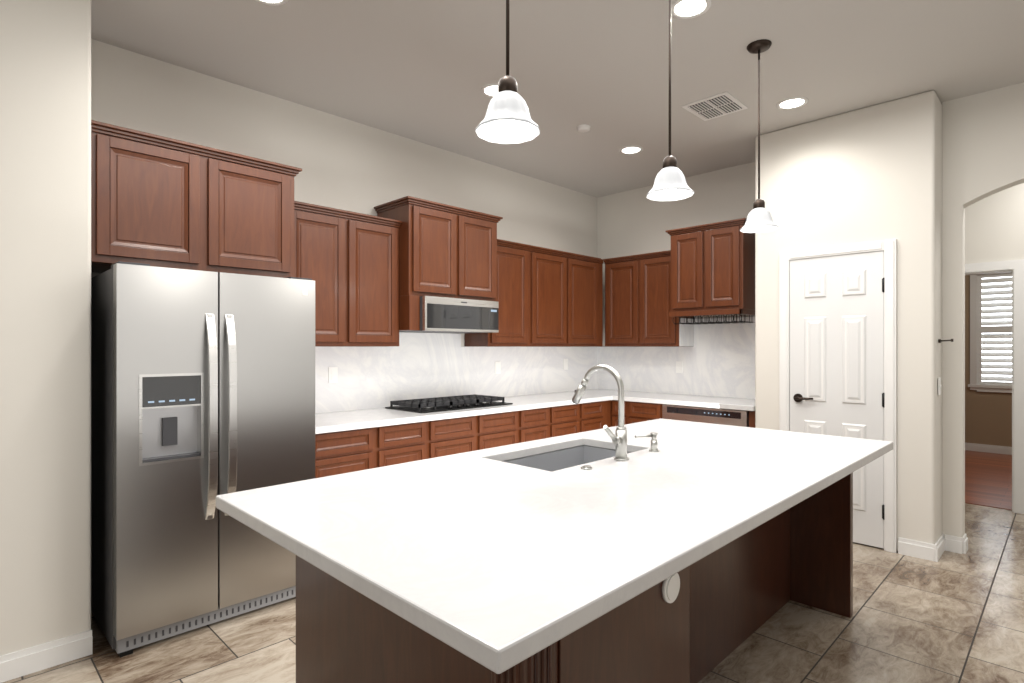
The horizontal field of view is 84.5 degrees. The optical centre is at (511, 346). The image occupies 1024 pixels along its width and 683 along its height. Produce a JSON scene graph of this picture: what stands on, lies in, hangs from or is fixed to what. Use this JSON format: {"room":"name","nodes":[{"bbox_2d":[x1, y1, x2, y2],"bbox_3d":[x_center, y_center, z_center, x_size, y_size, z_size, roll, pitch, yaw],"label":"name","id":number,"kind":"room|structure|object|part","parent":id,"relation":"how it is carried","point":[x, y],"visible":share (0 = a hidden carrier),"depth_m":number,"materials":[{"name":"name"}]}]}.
{"room":"kitchen","nodes":[
{"label":"kitchen","id":0,"kind":"room"},
{"bbox_2d":[0,0,90,655],"bbox_3d":[-3.748,-0.145,1.235,0.780,3.050,4.470,0,0,45],"label":"wall","id":1,"kind":"structure","parent":0,"point":[45,321],"depth_m":2.43,"materials":[{"name":"grey paint"}]},
{"bbox_2d":[0,630,92,682],"bbox_3d":[-3.402,1.327,1.018,0.017,0.105,4.290,0,0,45],"label":"baseboard","id":2,"kind":"structure","parent":1,"relation":"attached to","point":[26,661],"depth_m":2.42,"materials":[{"name":"white"}]},
{"bbox_2d":[91,39,596,346],"bbox_3d":[-0.695,-0.145,4.757,0.150,3.050,4.829,0,0,45],"label":"wall","id":3,"kind":"structure","parent":0,"point":[347,164],"depth_m":4.03,"materials":[{"name":"grey paint"}]},
{"bbox_2d":[91,120,206,272],"bbox_3d":[-1.987,-0.735,2.995,0.491,0.660,0.500,0,0,45],"label":"upper cabinet","id":4,"kind":"object","parent":3,"relation":"attached to","point":[160,201],"depth_m":2.82,"materials":[{"name":"brown wood"}]},
{"bbox_2d":[207,147,298,277],"bbox_3d":[-1.634,-0.735,3.350,0.491,0.660,0.500,0,0,45],"label":"upper cabinet","id":5,"kind":"object","parent":3,"relation":"attached to","point":[253,212],"depth_m":3.18,"materials":[{"name":"brown wood"}]},
{"bbox_2d":[299,202,358,345],"bbox_3d":[-1.344,-0.458,3.764,0.321,0.905,0.491,0,0,45],"label":"upper cabinet","id":6,"kind":"object","parent":3,"relation":"attached to","point":[328,236],"depth_m":3.71,"materials":[{"name":"brown wood"}]},
{"bbox_2d":[359,212,402,345],"bbox_3d":[-1.089,-0.458,4.020,0.321,0.905,0.491,0,0,45],"label":"upper cabinet","id":7,"kind":"object","parent":3,"relation":"attached to","point":[380,302],"depth_m":3.96,"materials":[{"name":"brown wood"}]},
{"bbox_2d":[375,196,466,303],"bbox_3d":[-0.698,-0.718,4.332,0.436,0.694,0.499,0,0,45],"label":"upper cabinet","id":8,"kind":"object","parent":3,"relation":"attached to","point":[432,235],"depth_m":4.14,"materials":[{"name":"brown wood"}]},
{"bbox_2d":[399,296,498,333],"bbox_3d":[-0.535,-0.241,4.464,0.482,0.249,0.730,0,0,45],"label":"microwave","id":9,"kind":"object","parent":8,"relation":"attached to","point":[446,315],"visible":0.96,"depth_m":4.26,"materials":[{"name":"grey metal"}]},
{"bbox_2d":[315,332,598,413],"bbox_3d":[-0.335,0.175,4.998,0.014,0.581,3.671,0,0,45],"label":"backsplash","id":10,"kind":"structure","parent":3,"relation":"attached to","point":[423,365],"depth_m":4.70,"materials":[{"name":"stone"}]},
{"bbox_2d":[328,367,337,382],"bbox_3d":[-1.278,0.200,4.032,0.007,0.114,0.070,0,0,45],"label":"electrical outlet","id":11,"kind":"object","parent":10,"relation":"attached to","point":[332,374],"visible":1,"depth_m":4.03,"materials":[{"name":"white plastic"}]},
{"bbox_2d":[495,361,500,373],"bbox_3d":[-0.130,0.190,5.188,0.007,0.114,0.070,0,0,45],"label":"electrical outlet","id":12,"kind":"object","parent":10,"relation":"attached to","point":[497,367],"visible":1,"depth_m":5.19,"materials":[{"name":"white plastic"}]},
{"bbox_2d":[563,359,567,369],"bbox_3d":[0.561,0.180,5.884,0.007,0.114,0.070,0,0,45],"label":"electrical outlet","id":13,"kind":"object","parent":10,"relation":"attached to","point":[565,364],"visible":1,"depth_m":5.88,"materials":[{"name":"white plastic"}]},
{"bbox_2d":[467,209,502,303],"bbox_3d":[-0.438,-0.718,4.594,0.436,0.694,0.499,0,0,45],"label":"upper cabinet","id":14,"kind":"object","parent":3,"relation":"attached to","point":[484,250],"depth_m":4.51,"materials":[{"name":"brown wood"}]},
{"bbox_2d":[465,240,530,345],"bbox_3d":[-0.126,-0.458,4.990,0.321,0.905,0.500,0,0,45],"label":"upper cabinet","id":15,"kind":"object","parent":3,"relation":"attached to","point":[515,310],"depth_m":4.91,"materials":[{"name":"brown wood"}]},
{"bbox_2d":[531,245,574,346],"bbox_3d":[0.259,-0.458,5.377,0.321,0.905,0.591,0,0,45],"label":"upper cabinet","id":16,"kind":"object","parent":3,"relation":"attached to","point":[552,271],"depth_m":5.28,"materials":[{"name":"brown wood"}]},
{"bbox_2d":[575,254,602,346],"bbox_3d":[0.610,-0.458,5.731,0.321,0.905,0.667,0,0,45],"label":"upper cabinet","id":17,"kind":"object","parent":3,"relation":"attached to","point":[588,269],"depth_m":5.68,"materials":[{"name":"brown wood"}]},
{"bbox_2d":[2,503,1023,682],"bbox_3d":[2.291,1.410,2.094,8.700,0.060,14.200,0,0,45],"label":"floor","id":18,"kind":"structure","parent":0,"point":[950,617],"depth_m":2.67,"materials":[{"name":"tile"}]},
{"bbox_2d":[91,261,314,657],"bbox_3d":[-1.652,0.501,3.029,0.827,1.757,0.910,0,0,45],"label":"refrigerator","id":19,"kind":"object","parent":18,"relation":"on","point":[202,390],"visible":0.94,"depth_m":2.69,"materials":[{"name":"grey metal"}]},
{"bbox_3d":[-1.606,0.458,2.632,0.078,1.645,0.411,0,0,45],"label":"door","id":20,"kind":"part","parent":19,"relation":"part of","materials":[{"name":"silver metal"}]},
{"bbox_3d":[-1.282,0.458,2.957,0.080,1.645,0.491,0,0,45],"label":"door","id":21,"kind":"part","parent":19,"relation":"part of","materials":[{"name":"silver metal"}]},
{"bbox_2d":[315,427,378,477],"bbox_3d":[-1.247,0.943,3.641,0.632,0.874,0.460,0,0,45],"label":"base cabinet","id":22,"kind":"object","parent":18,"relation":"on","point":[340,452],"depth_m":3.44,"materials":[{"name":"brown wood"}]},
{"bbox_2d":[315,389,642,433],"bbox_3d":[-0.105,0.486,4.770,0.659,0.040,3.671,0,0,45],"label":"countertop","id":23,"kind":"structure","parent":22,"relation":"on","point":[329,422],"depth_m":4.02,"materials":[{"name":"stone"}]},
{"bbox_2d":[385,394,512,412],"bbox_3d":[-0.479,0.438,4.436,0.470,0.056,0.900,0,0,45],"label":"cooktop","id":24,"kind":"object","parent":23,"relation":"in","point":[437,404],"visible":1,"depth_m":4.29,"materials":[{"name":"black metal"}]},
{"bbox_2d":[379,421,430,466],"bbox_3d":[-0.942,0.943,3.949,0.632,0.874,0.408,0,0,45],"label":"base cabinet","id":25,"kind":"object","parent":18,"relation":"on","point":[402,443],"depth_m":3.74,"materials":[{"name":"brown wood"}]},
{"bbox_2d":[431,415,478,457],"bbox_3d":[-0.639,0.943,4.253,0.632,0.874,0.450,0,0,45],"label":"base cabinet","id":26,"kind":"object","parent":18,"relation":"on","point":[452,436],"depth_m":4.04,"materials":[{"name":"brown wood"}]},
{"bbox_2d":[479,410,522,449],"bbox_3d":[-0.323,0.943,4.572,0.632,0.874,0.448,0,0,45],"label":"base cabinet","id":27,"kind":"object","parent":18,"relation":"on","point":[506,428],"depth_m":4.37,"materials":[{"name":"brown wood"}]},
{"bbox_2d":[523,407,554,441],"bbox_3d":[-0.031,0.943,4.865,0.632,0.874,0.379,0,0,45],"label":"base cabinet","id":28,"kind":"object","parent":18,"relation":"on","point":[539,423],"depth_m":4.68,"materials":[{"name":"brown wood"}]},
{"bbox_2d":[555,403,582,436],"bbox_3d":[0.246,0.943,5.145,0.632,0.874,0.410,0,0,45],"label":"base cabinet","id":29,"kind":"object","parent":18,"relation":"on","point":[568,418],"depth_m":4.96,"materials":[{"name":"brown wood"}]},
{"bbox_2d":[296,472,852,682],"bbox_3d":[0.506,0.943,2.405,1.112,0.874,2.465,0,0,45],"label":"kitchen island","id":30,"kind":"object","parent":18,"relation":"on","point":[679,632],"depth_m":1.78,"materials":[{"name":"wood"}]},
{"bbox_2d":[216,418,892,679],"bbox_3d":[0.475,0.486,2.276,1.285,0.040,2.700,0,0,45],"label":"island countertop","id":31,"kind":"structure","parent":30,"relation":"on","point":[494,561],"depth_m":1.52,"materials":[{"name":"white stone"}]},
{"bbox_2d":[500,444,639,471],"bbox_3d":[0.259,0.611,2.506,0.455,0.235,0.770,0,0,45],"label":"sink","id":32,"kind":"object","parent":31,"relation":"in","point":[550,458],"depth_m":2.77,"materials":[{"name":"grey metal"}]},
{"bbox_2d":[572,364,631,467],"bbox_3d":[0.290,0.270,2.328,0.286,0.392,0.292,0,0,45],"label":"faucet","id":33,"kind":"object","parent":31,"relation":"on","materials":[{"name":"silver metal"}]},
{"bbox_2d":[634,432,659,452],"bbox_3d":[0.602,0.425,2.501,0.065,0.082,0.116,0,0,45],"label":"soap dispenser","id":34,"kind":"object","parent":31,"relation":"on","point":[654,443],"depth_m":2.51,"materials":[{"name":"silver metal"}]},
{"bbox_2d":[661,570,680,603],"bbox_3d":[0.442,0.665,1.562,0.014,0.084,0.084,0,0,45],"label":"outlet","id":35,"kind":"object","parent":30,"relation":"attached to","point":[670,587],"depth_m":1.55,"materials":[{"name":"white plastic"}]},
{"bbox_2d":[583,401,606,431],"bbox_3d":[0.525,0.943,5.426,0.632,0.874,0.381,0,0,45],"label":"base cabinet","id":36,"kind":"object","parent":18,"relation":"on","point":[594,413],"depth_m":5.23,"materials":[{"name":"brown wood"}]},
{"bbox_2d":[607,400,610,426],"bbox_3d":[0.911,0.943,5.829,0.610,0.874,0.735,0,0,45],"label":"base cabinet","id":37,"kind":"object","parent":18,"relation":"on","point":[609,401],"depth_m":5.42,"materials":[{"name":"brown wood"}]},
{"bbox_2d":[611,400,617,426],"bbox_3d":[1.233,0.943,5.583,0.190,0.874,0.632,0,0,45],"label":"base cabinet","id":38,"kind":"object","parent":18,"relation":"on","point":[614,403],"depth_m":5.39,"materials":[{"name":"brown wood"}]},
{"bbox_2d":[624,401,662,424],"bbox_3d":[1.430,0.943,5.387,0.365,0.874,0.632,0,0,45],"label":"base cabinet","id":39,"kind":"object","parent":18,"relation":"on","point":[635,412],"depth_m":5.20,"materials":[{"name":"brown wood"}]},
{"bbox_2d":[615,392,754,410],"bbox_3d":[1.660,0.486,5.140,1.320,0.040,0.659,0,0,45],"label":"countertop","id":40,"kind":"structure","parent":39,"relation":"on","point":[746,404],"depth_m":5.01,"materials":[{"name":"stone"}]},
{"bbox_2d":[662,404,748,426],"bbox_3d":[1.821,0.946,4.983,0.750,0.868,0.613,0,0,45],"label":"dishwasher","id":41,"kind":"object","parent":18,"relation":"on","point":[711,415],"visible":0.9,"depth_m":4.74,"materials":[{"name":"grey metal"}]},
{"bbox_2d":[91,0,1023,197],"bbox_3d":[2.291,-1.700,2.094,8.700,0.060,14.200,0,0,45],"label":"ceiling","id":42,"kind":"structure","parent":0,"point":[424,71],"depth_m":3.30,"materials":[{"name":"grey paint"}]},
{"bbox_2d":[255,0,287,5],"bbox_3d":[-1.155,-1.666,2.655,0.196,0.007,0.196,0,0,45],"label":"recessed light","id":43,"kind":"object","parent":42,"relation":"in","point":[274,2],"visible":1,"depth_m":2.72,"materials":[{"name":"white"}]},
{"bbox_2d":[481,83,497,96],"bbox_3d":[-0.105,-1.666,3.670,0.196,0.007,0.196,0,0,45],"label":"recessed light","id":44,"kind":"object","parent":42,"relation":"in","point":[489,90],"visible":0.46,"depth_m":3.65,"materials":[{"name":"white"}]},
{"bbox_2d":[475,0,539,143],"bbox_3d":[-0.013,-1.159,1.711,0.198,1.020,0.198,0,0,45],"label":"pendant light","id":45,"kind":"object","parent":42,"relation":"hanging from","point":[507,119],"visible":1,"depth_m":1.69,"materials":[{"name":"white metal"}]},
{"bbox_2d":[577,124,589,131],"bbox_3d":[0.544,-1.655,4.280,0.100,0.028,0.100,0,0,45],"label":"smoke detector","id":46,"kind":"object","parent":42,"relation":"attached to","point":[583,128],"visible":1,"depth_m":4.25,"materials":[{"name":"white plastic"}]},
{"bbox_2d":[619,146,642,153],"bbox_3d":[1.009,-1.666,4.777,0.196,0.007,0.196,0,0,45],"label":"recessed light","id":47,"kind":"object","parent":42,"relation":"in","point":[630,149],"visible":1,"depth_m":4.77,"materials":[{"name":"white"}]},
{"bbox_2d":[646,0,693,200],"bbox_3d":[0.677,-1.159,2.421,0.198,1.020,0.198,0,0,45],"label":"pendant light","id":48,"kind":"object","parent":42,"relation":"hanging from","point":[670,183],"visible":1,"depth_m":2.40,"materials":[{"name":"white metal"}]},
{"bbox_2d":[671,0,710,18],"bbox_3d":[0.874,-1.666,2.768,0.196,0.007,0.196,0,0,45],"label":"recessed light","id":49,"kind":"object","parent":42,"relation":"in","point":[685,9],"visible":0.96,"depth_m":2.78,"materials":[{"name":"white"}]},
{"bbox_2d":[682,91,747,120],"bbox_3d":[1.411,-1.663,3.919,0.320,0.012,0.350,0,0,45],"label":"ceiling vent","id":50,"kind":"object","parent":42,"relation":"in","point":[717,105],"visible":1,"depth_m":3.90,"materials":[{"name":"white metal"}]},
{"bbox_2d":[740,39,778,232],"bbox_3d":[1.368,-1.159,3.123,0.198,1.020,0.198,0,0,45],"label":"pendant light","id":51,"kind":"object","parent":42,"relation":"hanging from","point":[759,219],"visible":1,"depth_m":3.10,"materials":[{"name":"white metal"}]},
{"bbox_2d":[776,97,807,109],"bbox_3d":[1.917,-1.666,3.860,0.196,0.007,0.196,0,0,45],"label":"recessed light","id":52,"kind":"object","parent":42,"relation":"in","point":[791,103],"visible":1,"depth_m":3.86,"materials":[{"name":"white"}]},
{"bbox_2d":[597,162,754,346],"bbox_3d":[1.713,-0.145,5.662,1.989,3.050,0.150,0,0,45],"label":"wall","id":53,"kind":"structure","parent":0,"point":[633,222],"depth_m":5.72,"materials":[{"name":"grey paint"}]},
{"bbox_2d":[603,256,630,346],"bbox_3d":[1.237,-0.458,5.797,0.485,0.905,0.321,0,0,45],"label":"upper cabinet","id":54,"kind":"object","parent":53,"relation":"attached to","point":[618,269],"depth_m":5.74,"materials":[{"name":"brown wood"}]},
{"bbox_2d":[631,251,694,346],"bbox_3d":[1.489,-0.458,5.547,0.485,0.905,0.321,0,0,45],"label":"upper cabinet","id":55,"kind":"object","parent":53,"relation":"attached to","point":[651,325],"depth_m":5.47,"materials":[{"name":"brown wood"}]},
{"bbox_2d":[599,317,754,398],"bbox_3d":[1.663,0.097,5.590,1.950,0.739,0.015,0,0,45],"label":"backsplash","id":56,"kind":"structure","parent":53,"relation":"attached to","point":[718,360],"depth_m":5.43,"materials":[{"name":"stone"}]},
{"bbox_2d":[676,361,682,372],"bbox_3d":[1.655,0.200,5.583,0.070,0.114,0.007,0,0,45],"label":"electrical outlet","id":57,"kind":"object","parent":56,"relation":"attached to","point":[679,366],"visible":1,"depth_m":5.58,"materials":[{"name":"white plastic"}]},
{"bbox_2d":[667,226,694,313],"bbox_3d":[1.747,-0.693,5.178,0.397,0.745,0.481,0,0,45],"label":"upper cabinet","id":58,"kind":"object","parent":53,"relation":"attached to","point":[681,256],"depth_m":5.07,"materials":[{"name":"brown wood"}]},
{"bbox_2d":[695,218,754,313],"bbox_3d":[1.937,-0.693,4.990,0.398,0.745,0.481,0,0,45],"label":"upper cabinet","id":59,"kind":"object","parent":53,"relation":"attached to","point":[703,270],"depth_m":4.81,"materials":[{"name":"brown wood"}]},
{"bbox_2d":[673,314,752,324],"bbox_3d":[1.831,-0.257,5.076,0.637,0.104,0.388,0,0,45],"label":"stemware rack","id":60,"kind":"object","parent":59,"relation":"hanging from","point":[725,321],"visible":0.85,"depth_m":5.01,"materials":[{"name":"black metal"}]},
{"bbox_2d":[755,90,941,551],"bbox_3d":[2.548,-0.145,4.276,1.150,3.050,0.639,0,0,45],"label":"wall","id":61,"kind":"structure","parent":0,"point":[870,173],"depth_m":3.83,"materials":[{"name":"grey paint"}]},
{"bbox_2d":[790,251,883,547],"bbox_3d":[2.307,0.358,4.040,0.604,2.020,0.024,0,0,45],"label":"pantry door","id":62,"kind":"structure","parent":61,"relation":"in","point":[837,339],"depth_m":3.99,"materials":[{"name":"white wood"}]},
{"bbox_2d":[793,278,884,519],"bbox_3d":[2.302,0.350,4.007,0.585,1.640,0.062,0,0,45],"label":"hardware piece","id":63,"kind":"object","parent":62,"relation":"attached to","point":[798,397],"depth_m":3.83,"materials":[{"name":"brown metal"}]},
{"bbox_2d":[779,239,896,552],"bbox_3d":[2.308,0.328,4.041,0.750,2.105,0.024,0,0,45],"label":"door frame","id":64,"kind":"structure","parent":61,"relation":"attached to","point":[888,247],"depth_m":3.82,"materials":[{"name":"white wood"}]},
{"bbox_2d":[938,377,940,394],"bbox_3d":[2.833,0.260,3.733,0.012,0.114,0.070,0,0,45],"label":"light switch","id":65,"kind":"object","parent":61,"relation":"attached to","point":[939,386],"visible":0.96,"depth_m":3.72,"materials":[{"name":"white plastic"}]},
{"bbox_2d":[932,534,949,561],"bbox_3d":[2.837,1.327,3.730,0.030,0.105,0.307,0,0,45],"label":"baseboard","id":66,"kind":"structure","parent":61,"relation":"attached to","point":[943,544],"depth_m":3.73,"materials":[{"name":"white"}]},
{"bbox_2d":[938,339,953,342],"bbox_3d":[2.846,-0.041,3.699,0.078,0.027,0.026,0,0,45],"label":"door stop","id":67,"kind":"object","parent":61,"relation":"attached to","point":[940,340],"visible":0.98,"depth_m":3.71,"materials":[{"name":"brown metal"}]},
{"bbox_2d":[942,82,1023,552],"bbox_3d":[4.798,-0.145,2.085,5.129,3.050,0.120,0,0,45],"label":"wall","id":68,"kind":"structure","parent":0,"point":[982,145],"depth_m":3.78,"materials":[{"name":"grey paint"}]},
{"bbox_2d":[965,450,1011,509],"bbox_3d":[5.853,1.377,5.539,5.500,0.006,3.390,0,0,45],"label":"room floor","id":69,"kind":"structure","parent":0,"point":[988,479],"depth_m":5.85,"materials":[{"name":"brown wood"}]},
{"bbox_2d":[965,273,1011,446],"bbox_3d":[6.984,-0.145,6.678,5.500,3.050,0.120,0,0,45],"label":"wall","id":70,"kind":"structure","parent":0,"point":[988,418],"depth_m":7.38,"materials":[{"name":"beige paint"}]},
{"bbox_2d":[965,443,1011,454],"bbox_3d":[6.936,1.327,6.629,5.300,0.105,0.017,0,0,45],"label":"baseboard","id":71,"kind":"structure","parent":70,"relation":"attached to","point":[968,446],"depth_m":7.34,"materials":[{"name":"white wood"}]},
{"bbox_2d":[968,272,1011,392],"bbox_3d":[6.466,-0.217,7.143,1.070,1.605,0.120,0,0,45],"label":"window shutters","id":72,"kind":"object","parent":70,"relation":"attached to","point":[990,332],"visible":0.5,"depth_m":7.36,"materials":[{"name":"white"}]},
{"bbox_2d":[965,183,1023,271],"bbox_3d":[5.610,-0.145,3.393,5.820,3.050,0.120,0,0,45],"label":"wall","id":73,"kind":"structure","parent":0,"point":[994,227],"depth_m":4.79,"materials":[{"name":"grey paint"}]},
{"bbox_2d":[965,259,1023,513],"bbox_3d":[3.969,0.328,5.022,0.905,2.105,0.152,0,0,45],"label":"trim","id":74,"kind":"structure","parent":73,"relation":"attached to","point":[1015,268],"depth_m":4.69,"materials":[{"name":"white wood"}]}
]}

